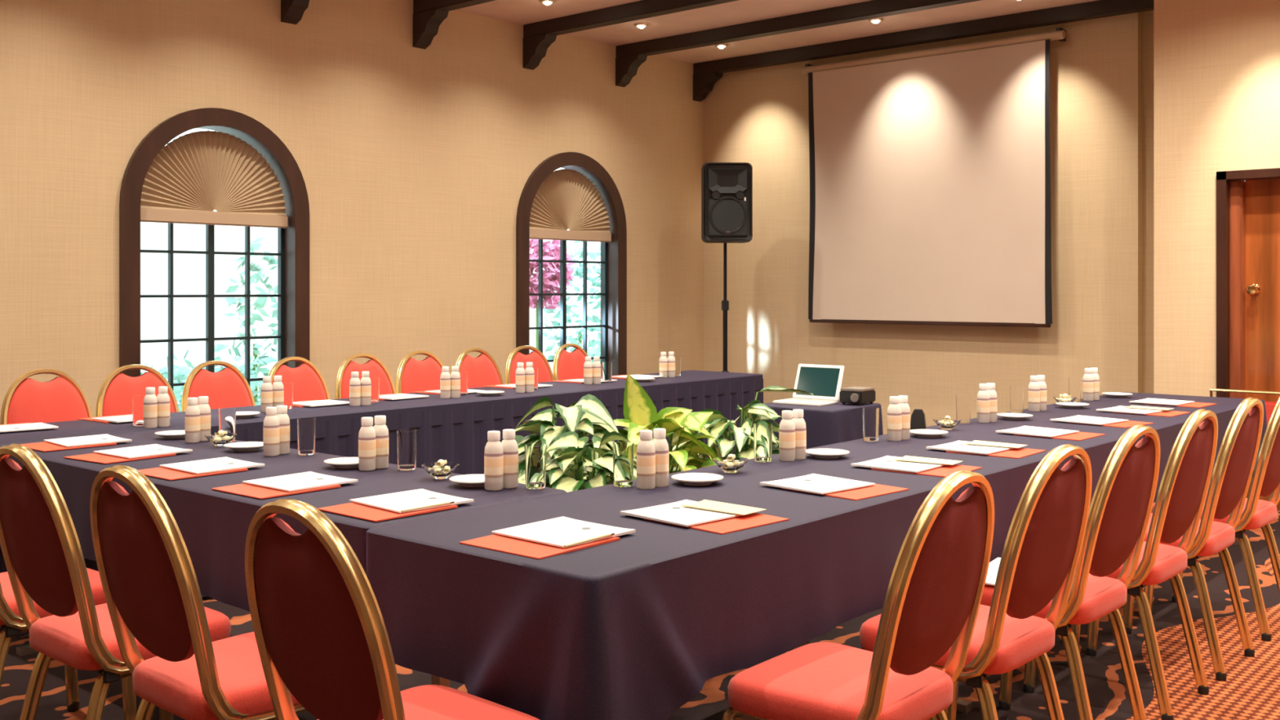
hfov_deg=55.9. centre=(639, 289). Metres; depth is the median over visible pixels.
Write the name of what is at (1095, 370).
water bottle
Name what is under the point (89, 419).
folder
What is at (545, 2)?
recessed light
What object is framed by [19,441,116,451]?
folder
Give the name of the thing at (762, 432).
glass tumbler
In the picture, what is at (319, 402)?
notepad
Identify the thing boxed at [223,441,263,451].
plate
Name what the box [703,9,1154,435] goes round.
wall
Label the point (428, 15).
ceiling beam
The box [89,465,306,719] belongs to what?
banquet chair
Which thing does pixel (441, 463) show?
candy
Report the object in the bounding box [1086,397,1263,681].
banquet chair
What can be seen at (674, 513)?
notepad
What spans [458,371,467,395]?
glass tumbler
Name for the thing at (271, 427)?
water bottle
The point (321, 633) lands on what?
banquet chair
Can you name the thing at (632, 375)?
notepad
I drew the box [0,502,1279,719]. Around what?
floor
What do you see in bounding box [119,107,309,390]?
window
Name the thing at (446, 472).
glass bowl
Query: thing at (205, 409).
water bottle
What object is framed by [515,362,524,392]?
water bottle
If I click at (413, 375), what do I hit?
banquet chair
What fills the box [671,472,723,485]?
plate
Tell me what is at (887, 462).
notepad
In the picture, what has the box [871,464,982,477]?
folder
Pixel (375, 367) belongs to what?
banquet chair
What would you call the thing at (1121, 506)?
banquet chair
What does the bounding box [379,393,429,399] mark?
notepad
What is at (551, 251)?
shrub
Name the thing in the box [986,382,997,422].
water bottle
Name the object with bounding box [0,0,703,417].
wall
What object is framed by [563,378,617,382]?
notepad
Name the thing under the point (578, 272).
shrub
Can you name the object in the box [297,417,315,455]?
glass tumbler
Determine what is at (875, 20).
recessed light
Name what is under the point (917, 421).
card stand
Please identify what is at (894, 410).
water bottle
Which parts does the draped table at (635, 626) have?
table leg, table leg, table leg, table leg, table leg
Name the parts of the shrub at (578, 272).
stem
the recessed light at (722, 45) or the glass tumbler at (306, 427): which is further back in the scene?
the recessed light at (722, 45)
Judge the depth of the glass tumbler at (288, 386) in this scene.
5.84 m
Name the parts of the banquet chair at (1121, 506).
leg, leg, seat, leg, frame, backrest, leg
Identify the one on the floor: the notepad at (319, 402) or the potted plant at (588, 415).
the potted plant at (588, 415)
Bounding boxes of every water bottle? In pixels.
[143,386,157,428]
[156,386,169,426]
[185,397,200,443]
[197,395,210,440]
[260,376,272,412]
[262,406,279,456]
[272,375,284,407]
[276,404,289,453]
[349,371,360,405]
[358,417,376,471]
[360,371,371,405]
[373,415,388,468]
[440,366,450,398]
[450,365,460,397]
[484,431,503,490]
[501,429,518,488]
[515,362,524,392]
[524,362,534,392]
[583,356,592,384]
[592,355,600,384]
[636,429,655,489]
[652,428,668,487]
[659,351,667,377]
[667,351,675,377]
[778,410,795,461]
[791,408,806,459]
[887,395,902,440]
[897,395,910,439]
[977,383,990,422]
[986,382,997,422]
[1027,375,1039,411]
[1037,374,1046,410]
[1082,368,1093,400]
[1090,367,1099,399]
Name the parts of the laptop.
lid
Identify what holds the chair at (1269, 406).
on the floor
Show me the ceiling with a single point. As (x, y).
(523, 12)
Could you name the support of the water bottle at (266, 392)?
on the draped table at (451, 429)
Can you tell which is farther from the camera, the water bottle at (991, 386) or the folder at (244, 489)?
the water bottle at (991, 386)
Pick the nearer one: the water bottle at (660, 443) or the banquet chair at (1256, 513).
the water bottle at (660, 443)
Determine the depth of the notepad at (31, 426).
4.97 m
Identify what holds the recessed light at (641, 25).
in the ceiling
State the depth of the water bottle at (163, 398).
5.08 m
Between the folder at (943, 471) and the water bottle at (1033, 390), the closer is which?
the folder at (943, 471)
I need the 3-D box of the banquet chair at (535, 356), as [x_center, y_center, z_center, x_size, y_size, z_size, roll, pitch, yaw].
[-0.597,0.854,7.962,0.527,0.952,0.419,0,0,43]
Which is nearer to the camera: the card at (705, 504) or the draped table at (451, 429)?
the card at (705, 504)
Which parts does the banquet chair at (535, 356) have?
backrest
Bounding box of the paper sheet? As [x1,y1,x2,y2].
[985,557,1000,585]
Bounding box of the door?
[1216,168,1279,511]
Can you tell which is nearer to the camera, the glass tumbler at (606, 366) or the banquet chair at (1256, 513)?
the banquet chair at (1256, 513)
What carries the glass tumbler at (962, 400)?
on the draped table at (635, 626)
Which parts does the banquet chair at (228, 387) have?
backrest, backrest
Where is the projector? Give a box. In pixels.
[840,386,875,405]
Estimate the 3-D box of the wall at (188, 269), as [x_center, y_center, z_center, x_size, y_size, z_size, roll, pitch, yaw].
[-3.715,0.130,11.145,0.200,2.800,16.000,0,0,41]
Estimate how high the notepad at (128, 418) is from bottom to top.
0.006 m
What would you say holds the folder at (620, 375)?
on the draped table at (451, 429)
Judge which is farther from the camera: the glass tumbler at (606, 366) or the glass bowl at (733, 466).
the glass tumbler at (606, 366)
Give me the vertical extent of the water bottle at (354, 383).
0.168 m
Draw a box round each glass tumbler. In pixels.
[132,395,145,426]
[218,407,235,441]
[282,382,293,408]
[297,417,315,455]
[369,377,379,402]
[396,429,417,470]
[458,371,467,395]
[524,443,546,488]
[533,367,538,389]
[601,361,612,382]
[612,441,634,487]
[674,356,680,376]
[753,422,772,462]
[862,407,879,441]
[955,393,971,423]
[1009,385,1023,413]
[1068,377,1081,401]
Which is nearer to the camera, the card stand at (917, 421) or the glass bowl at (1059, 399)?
the card stand at (917, 421)
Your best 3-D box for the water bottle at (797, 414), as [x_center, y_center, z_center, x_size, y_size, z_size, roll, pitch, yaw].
[0.541,0.495,4.124,0.055,0.168,0.055,0,0,-43]
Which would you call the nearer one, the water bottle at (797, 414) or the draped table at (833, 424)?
the water bottle at (797, 414)
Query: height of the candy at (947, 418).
0.024 m
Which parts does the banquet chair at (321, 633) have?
backrest, backrest, frame, seat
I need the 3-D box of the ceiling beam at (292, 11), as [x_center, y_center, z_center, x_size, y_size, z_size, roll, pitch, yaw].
[1.431,-1.827,4.407,9.600,0.325,0.110,0,0,41]
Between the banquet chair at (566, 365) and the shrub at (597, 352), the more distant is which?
the shrub at (597, 352)
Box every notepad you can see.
[0,422,58,432]
[43,434,132,446]
[91,414,170,422]
[93,444,192,458]
[159,457,264,474]
[242,471,358,491]
[293,400,349,406]
[349,488,474,512]
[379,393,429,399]
[424,389,485,393]
[491,516,635,547]
[495,383,552,387]
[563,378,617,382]
[611,374,662,377]
[620,499,750,526]
[760,473,875,494]
[850,455,947,472]
[925,440,1013,454]
[995,425,1079,437]
[1049,414,1128,424]
[1096,405,1168,413]
[1128,397,1195,405]
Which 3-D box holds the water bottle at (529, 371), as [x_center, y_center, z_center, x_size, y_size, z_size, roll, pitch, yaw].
[-0.623,0.495,6.803,0.055,0.168,0.055,0,0,26]
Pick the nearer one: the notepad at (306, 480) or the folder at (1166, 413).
the notepad at (306, 480)
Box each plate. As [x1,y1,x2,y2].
[154,430,185,438]
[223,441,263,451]
[235,411,260,418]
[324,457,358,468]
[448,474,484,487]
[475,390,504,395]
[633,377,654,382]
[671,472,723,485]
[805,448,849,458]
[910,429,948,437]
[996,413,1032,420]
[1055,402,1089,408]
[1101,391,1133,397]
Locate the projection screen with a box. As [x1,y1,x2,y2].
[801,27,1066,327]
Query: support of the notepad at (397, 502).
on the folder at (353, 509)
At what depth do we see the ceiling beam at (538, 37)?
8.62 m
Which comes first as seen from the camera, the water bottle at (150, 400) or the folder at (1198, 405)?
the water bottle at (150, 400)
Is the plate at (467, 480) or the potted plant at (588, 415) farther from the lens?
the potted plant at (588, 415)
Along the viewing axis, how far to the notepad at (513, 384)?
7.12 m
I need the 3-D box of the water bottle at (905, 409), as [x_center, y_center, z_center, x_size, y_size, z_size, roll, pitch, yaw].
[1.017,0.495,4.666,0.055,0.168,0.055,0,0,-44]
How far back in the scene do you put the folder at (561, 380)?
7.53 m
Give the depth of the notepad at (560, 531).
2.83 m
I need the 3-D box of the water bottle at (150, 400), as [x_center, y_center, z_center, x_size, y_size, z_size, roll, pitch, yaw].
[-2.052,0.495,5.055,0.055,0.168,0.055,0,0,-20]
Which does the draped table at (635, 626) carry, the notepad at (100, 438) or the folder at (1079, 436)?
the folder at (1079, 436)
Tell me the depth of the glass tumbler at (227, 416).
4.58 m
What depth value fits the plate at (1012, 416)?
5.37 m
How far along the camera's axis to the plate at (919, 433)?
4.75 m
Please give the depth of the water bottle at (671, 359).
7.93 m
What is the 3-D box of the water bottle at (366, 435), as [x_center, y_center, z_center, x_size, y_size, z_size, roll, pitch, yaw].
[-0.876,0.495,3.873,0.055,0.168,0.055,0,0,35]
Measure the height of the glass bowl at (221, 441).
0.041 m
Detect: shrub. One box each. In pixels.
[140,343,277,412]
[222,226,277,405]
[529,239,576,349]
[542,240,600,359]
[577,343,600,364]
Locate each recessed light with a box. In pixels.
[539,0,555,4]
[634,22,648,28]
[715,43,728,48]
[868,17,883,23]
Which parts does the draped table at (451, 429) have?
table leg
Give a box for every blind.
[140,130,287,227]
[529,168,611,242]
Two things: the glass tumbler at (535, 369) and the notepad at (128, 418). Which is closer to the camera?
the notepad at (128, 418)
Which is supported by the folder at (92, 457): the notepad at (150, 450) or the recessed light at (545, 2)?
the notepad at (150, 450)
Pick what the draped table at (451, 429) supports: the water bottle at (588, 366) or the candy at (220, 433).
the water bottle at (588, 366)
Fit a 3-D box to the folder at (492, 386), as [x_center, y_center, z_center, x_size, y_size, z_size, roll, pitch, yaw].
[-0.760,0.577,7.201,0.265,0.006,0.255,0,0,42]
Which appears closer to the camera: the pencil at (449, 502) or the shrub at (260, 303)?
the pencil at (449, 502)
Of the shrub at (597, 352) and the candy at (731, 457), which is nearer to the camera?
the candy at (731, 457)
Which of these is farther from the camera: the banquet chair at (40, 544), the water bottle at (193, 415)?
the water bottle at (193, 415)
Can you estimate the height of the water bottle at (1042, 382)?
0.168 m
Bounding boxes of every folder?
[0,422,29,425]
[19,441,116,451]
[63,453,176,463]
[77,413,132,423]
[138,466,248,479]
[211,483,340,498]
[293,400,317,407]
[317,502,457,521]
[410,389,439,394]
[459,533,619,559]
[482,383,515,388]
[551,378,583,383]
[600,374,626,378]
[643,512,789,534]
[781,484,909,500]
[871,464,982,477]
[946,447,1045,458]
[1013,431,1105,440]
[1066,420,1154,427]
[1112,410,1191,417]
[1144,402,1216,408]
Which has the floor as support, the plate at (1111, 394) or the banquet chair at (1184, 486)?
the banquet chair at (1184, 486)
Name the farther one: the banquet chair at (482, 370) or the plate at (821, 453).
the banquet chair at (482, 370)
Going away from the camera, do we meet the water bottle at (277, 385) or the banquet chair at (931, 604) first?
the banquet chair at (931, 604)
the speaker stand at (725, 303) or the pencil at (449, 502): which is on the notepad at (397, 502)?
the pencil at (449, 502)
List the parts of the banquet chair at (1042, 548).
seat, leg, backrest, leg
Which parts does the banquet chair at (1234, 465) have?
leg, leg, seat, leg, frame, leg, backrest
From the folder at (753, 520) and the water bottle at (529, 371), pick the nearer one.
the folder at (753, 520)
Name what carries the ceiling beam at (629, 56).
attached to the ceiling
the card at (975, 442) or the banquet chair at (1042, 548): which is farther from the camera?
the card at (975, 442)
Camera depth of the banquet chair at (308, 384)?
6.76 m
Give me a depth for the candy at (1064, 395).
6.03 m
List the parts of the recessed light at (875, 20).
bulb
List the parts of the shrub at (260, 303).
stem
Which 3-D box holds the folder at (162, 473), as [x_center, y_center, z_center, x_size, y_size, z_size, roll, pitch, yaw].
[-1.438,0.577,3.841,0.255,0.006,0.265,0,0,40]
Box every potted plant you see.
[514,394,627,488]
[518,431,636,492]
[604,373,719,484]
[669,386,813,471]
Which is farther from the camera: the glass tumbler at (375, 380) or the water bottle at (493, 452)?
the glass tumbler at (375, 380)
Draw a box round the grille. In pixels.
[707,199,747,236]
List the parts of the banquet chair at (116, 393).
backrest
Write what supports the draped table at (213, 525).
on the floor
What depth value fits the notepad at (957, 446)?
4.33 m
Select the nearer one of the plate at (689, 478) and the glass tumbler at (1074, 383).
the plate at (689, 478)
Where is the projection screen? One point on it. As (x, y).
(931, 189)
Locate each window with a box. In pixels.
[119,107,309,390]
[515,151,626,377]
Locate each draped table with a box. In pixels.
[0,369,763,637]
[0,430,566,656]
[366,391,1266,719]
[754,398,883,448]
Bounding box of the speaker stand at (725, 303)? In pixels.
[721,243,728,372]
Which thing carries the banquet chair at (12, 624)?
on the floor
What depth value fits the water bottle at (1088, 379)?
6.27 m
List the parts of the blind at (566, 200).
rail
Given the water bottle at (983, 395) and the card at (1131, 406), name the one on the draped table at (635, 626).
the water bottle at (983, 395)
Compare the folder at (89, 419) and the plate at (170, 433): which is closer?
the plate at (170, 433)
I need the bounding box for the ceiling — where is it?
[456,0,1098,63]
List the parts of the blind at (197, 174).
rail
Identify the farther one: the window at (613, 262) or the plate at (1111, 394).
the window at (613, 262)
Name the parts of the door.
frame, knob, panel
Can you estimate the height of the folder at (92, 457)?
0.006 m
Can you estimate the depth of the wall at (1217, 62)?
7.37 m
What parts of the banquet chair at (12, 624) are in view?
frame, leg, seat, leg, leg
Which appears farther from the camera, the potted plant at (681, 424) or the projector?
the projector
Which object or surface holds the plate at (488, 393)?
on the draped table at (451, 429)
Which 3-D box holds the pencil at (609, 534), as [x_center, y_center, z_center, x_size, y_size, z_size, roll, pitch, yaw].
[-0.113,0.565,2.718,0.006,0.007,0.175,0,0,37]
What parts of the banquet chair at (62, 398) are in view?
backrest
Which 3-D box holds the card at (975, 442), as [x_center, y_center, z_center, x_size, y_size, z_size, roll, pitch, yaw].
[1.298,0.564,4.397,0.200,0.004,0.100,0,0,37]
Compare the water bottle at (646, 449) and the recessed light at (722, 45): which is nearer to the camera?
the water bottle at (646, 449)
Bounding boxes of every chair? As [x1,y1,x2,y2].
[0,368,93,424]
[0,444,231,719]
[0,568,137,719]
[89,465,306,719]
[96,364,179,417]
[181,360,255,411]
[244,498,539,719]
[267,356,330,401]
[335,353,395,399]
[395,350,444,394]
[455,347,503,388]
[505,345,554,384]
[552,342,588,380]
[722,470,994,719]
[859,444,1092,719]
[944,424,1160,719]
[1023,408,1217,719]
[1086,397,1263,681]
[1143,397,1279,641]
[1209,388,1279,426]
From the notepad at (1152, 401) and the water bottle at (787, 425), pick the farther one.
the notepad at (1152, 401)
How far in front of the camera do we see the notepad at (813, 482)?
3.53 m
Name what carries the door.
in the wall at (1217, 62)
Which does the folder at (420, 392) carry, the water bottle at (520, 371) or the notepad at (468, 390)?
the notepad at (468, 390)
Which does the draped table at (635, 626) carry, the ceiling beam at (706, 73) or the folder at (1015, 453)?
the folder at (1015, 453)
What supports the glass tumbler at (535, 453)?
on the draped table at (213, 525)
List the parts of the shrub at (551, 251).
stem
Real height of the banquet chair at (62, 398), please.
0.952 m
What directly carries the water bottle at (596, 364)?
on the draped table at (451, 429)
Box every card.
[681,499,765,515]
[893,455,962,465]
[964,440,1027,448]
[1124,404,1174,410]
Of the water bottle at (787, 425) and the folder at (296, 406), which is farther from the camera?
the folder at (296, 406)
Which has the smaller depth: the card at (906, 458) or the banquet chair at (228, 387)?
the card at (906, 458)
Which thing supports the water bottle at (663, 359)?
on the draped table at (451, 429)
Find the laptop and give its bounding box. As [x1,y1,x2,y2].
[772,364,844,406]
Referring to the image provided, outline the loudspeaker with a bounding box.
[701,162,752,243]
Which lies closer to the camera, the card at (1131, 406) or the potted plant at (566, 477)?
the potted plant at (566, 477)
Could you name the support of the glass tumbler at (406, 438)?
on the draped table at (213, 525)
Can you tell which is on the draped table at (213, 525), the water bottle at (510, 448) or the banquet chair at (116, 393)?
the water bottle at (510, 448)
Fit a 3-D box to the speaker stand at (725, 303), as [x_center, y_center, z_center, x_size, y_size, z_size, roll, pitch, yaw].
[0.717,0.480,9.764,0.818,1.700,0.714,0,0,18]
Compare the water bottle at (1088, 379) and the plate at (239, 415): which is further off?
the water bottle at (1088, 379)
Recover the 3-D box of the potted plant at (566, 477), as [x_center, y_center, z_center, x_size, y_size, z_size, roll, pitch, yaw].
[-0.177,0.900,3.983,0.581,0.860,0.639,0,0,41]
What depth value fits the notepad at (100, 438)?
4.54 m
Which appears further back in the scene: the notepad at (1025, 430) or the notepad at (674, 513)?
the notepad at (1025, 430)
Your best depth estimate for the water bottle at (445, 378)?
6.41 m
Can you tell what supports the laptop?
on the draped table at (833, 424)
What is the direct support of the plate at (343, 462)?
on the draped table at (213, 525)
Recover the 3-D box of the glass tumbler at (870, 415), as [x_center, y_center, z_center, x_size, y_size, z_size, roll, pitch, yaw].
[0.883,0.517,4.614,0.064,0.125,0.064,0,0,2]
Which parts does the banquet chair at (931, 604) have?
leg, seat, backrest, leg, backrest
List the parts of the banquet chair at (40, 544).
leg, backrest, frame, seat, leg, seat, leg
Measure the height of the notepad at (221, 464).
0.006 m
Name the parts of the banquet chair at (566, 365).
backrest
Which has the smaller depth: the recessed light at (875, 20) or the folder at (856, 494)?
the folder at (856, 494)
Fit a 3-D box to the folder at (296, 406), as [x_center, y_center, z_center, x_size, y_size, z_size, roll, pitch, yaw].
[-1.680,0.577,6.106,0.265,0.006,0.255,0,0,44]
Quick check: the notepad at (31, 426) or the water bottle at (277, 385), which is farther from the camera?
the water bottle at (277, 385)
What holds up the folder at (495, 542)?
on the draped table at (635, 626)
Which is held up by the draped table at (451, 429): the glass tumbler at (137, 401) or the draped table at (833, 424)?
the glass tumbler at (137, 401)
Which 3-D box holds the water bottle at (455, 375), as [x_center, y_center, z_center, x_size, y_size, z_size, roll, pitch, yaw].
[-0.990,0.495,6.458,0.055,0.168,0.055,0,0,-13]
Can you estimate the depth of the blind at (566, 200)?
9.50 m
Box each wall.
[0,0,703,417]
[140,143,600,404]
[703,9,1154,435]
[1154,0,1279,491]
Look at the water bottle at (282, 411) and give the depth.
4.25 m
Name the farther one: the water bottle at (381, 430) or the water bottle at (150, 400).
the water bottle at (150, 400)
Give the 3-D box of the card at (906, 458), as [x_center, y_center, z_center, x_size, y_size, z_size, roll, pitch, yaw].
[0.952,0.564,3.982,0.200,0.004,0.100,0,0,34]
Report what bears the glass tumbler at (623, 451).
on the draped table at (635, 626)
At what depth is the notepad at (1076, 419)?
5.25 m
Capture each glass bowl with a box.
[204,432,236,446]
[421,462,459,479]
[712,456,748,472]
[933,417,961,430]
[1053,395,1076,402]
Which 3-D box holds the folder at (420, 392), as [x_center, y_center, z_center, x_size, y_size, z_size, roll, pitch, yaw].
[-1.107,0.577,6.800,0.265,0.006,0.255,0,0,38]
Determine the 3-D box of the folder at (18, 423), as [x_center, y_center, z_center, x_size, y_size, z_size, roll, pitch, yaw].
[-2.645,0.577,5.037,0.255,0.006,0.265,0,0,-44]
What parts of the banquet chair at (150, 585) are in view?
backrest, leg, backrest, seat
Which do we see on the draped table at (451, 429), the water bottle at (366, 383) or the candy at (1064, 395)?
the water bottle at (366, 383)
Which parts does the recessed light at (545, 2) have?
bulb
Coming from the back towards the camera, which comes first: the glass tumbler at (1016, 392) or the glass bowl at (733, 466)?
the glass tumbler at (1016, 392)
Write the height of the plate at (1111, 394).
0.020 m
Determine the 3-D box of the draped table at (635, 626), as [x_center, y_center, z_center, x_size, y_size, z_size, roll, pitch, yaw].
[1.318,0.955,4.618,0.804,0.750,5.268,0,0,41]
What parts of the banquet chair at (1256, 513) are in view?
leg, leg, seat, leg, frame, backrest, leg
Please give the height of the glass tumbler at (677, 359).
0.125 m
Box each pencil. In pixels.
[400,501,454,512]
[564,533,614,547]
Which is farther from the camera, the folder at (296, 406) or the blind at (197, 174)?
the blind at (197, 174)
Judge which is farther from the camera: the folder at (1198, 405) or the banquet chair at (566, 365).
the banquet chair at (566, 365)
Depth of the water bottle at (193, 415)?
4.55 m
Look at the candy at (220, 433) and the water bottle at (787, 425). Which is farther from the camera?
the candy at (220, 433)
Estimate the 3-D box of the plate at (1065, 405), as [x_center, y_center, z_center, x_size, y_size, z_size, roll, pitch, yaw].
[2.117,0.570,5.903,0.156,0.020,0.156,0,0,-20]
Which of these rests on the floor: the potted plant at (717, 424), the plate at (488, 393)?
the potted plant at (717, 424)
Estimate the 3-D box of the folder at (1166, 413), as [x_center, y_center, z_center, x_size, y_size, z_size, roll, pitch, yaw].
[2.401,0.577,5.658,0.265,0.006,0.255,0,0,43]
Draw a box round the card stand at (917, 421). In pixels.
[910,408,926,430]
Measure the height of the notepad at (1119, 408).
0.006 m
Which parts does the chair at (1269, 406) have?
frame, backrest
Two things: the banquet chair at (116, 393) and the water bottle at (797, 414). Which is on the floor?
the banquet chair at (116, 393)
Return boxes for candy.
[214,430,227,436]
[434,459,447,466]
[726,453,735,461]
[944,415,950,421]
[1059,393,1071,397]
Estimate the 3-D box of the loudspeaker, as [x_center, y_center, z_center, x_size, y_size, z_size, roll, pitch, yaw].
[0.683,-0.686,9.647,0.400,0.630,0.358,0,0,-3]
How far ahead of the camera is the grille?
9.47 m
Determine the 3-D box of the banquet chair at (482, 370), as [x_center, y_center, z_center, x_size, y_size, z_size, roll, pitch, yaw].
[-0.881,0.854,7.634,0.527,0.952,0.419,0,0,38]
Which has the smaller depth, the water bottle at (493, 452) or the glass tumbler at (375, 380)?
the water bottle at (493, 452)
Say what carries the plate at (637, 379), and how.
on the draped table at (451, 429)
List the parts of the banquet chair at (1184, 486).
leg, leg, seat, leg, frame, backrest, leg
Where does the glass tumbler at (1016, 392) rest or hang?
on the draped table at (635, 626)
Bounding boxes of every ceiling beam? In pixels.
[280,0,309,24]
[413,0,495,48]
[522,0,738,70]
[615,0,981,87]
[693,0,1154,102]
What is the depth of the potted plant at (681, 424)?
4.51 m
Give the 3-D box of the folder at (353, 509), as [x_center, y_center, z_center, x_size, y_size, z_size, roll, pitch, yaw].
[-0.667,0.577,3.188,0.255,0.006,0.265,0,0,41]
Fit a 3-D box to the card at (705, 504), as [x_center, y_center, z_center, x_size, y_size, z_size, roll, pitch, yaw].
[0.216,0.564,3.124,0.200,0.004,0.100,0,0,40]
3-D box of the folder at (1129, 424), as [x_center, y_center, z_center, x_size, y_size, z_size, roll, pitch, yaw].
[2.035,0.577,5.220,0.255,0.006,0.265,0,0,-42]
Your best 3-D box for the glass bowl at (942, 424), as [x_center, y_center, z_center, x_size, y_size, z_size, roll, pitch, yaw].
[1.269,0.559,4.984,0.116,0.041,0.116,0,0,6]
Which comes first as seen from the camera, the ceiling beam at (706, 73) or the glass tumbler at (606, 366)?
the glass tumbler at (606, 366)

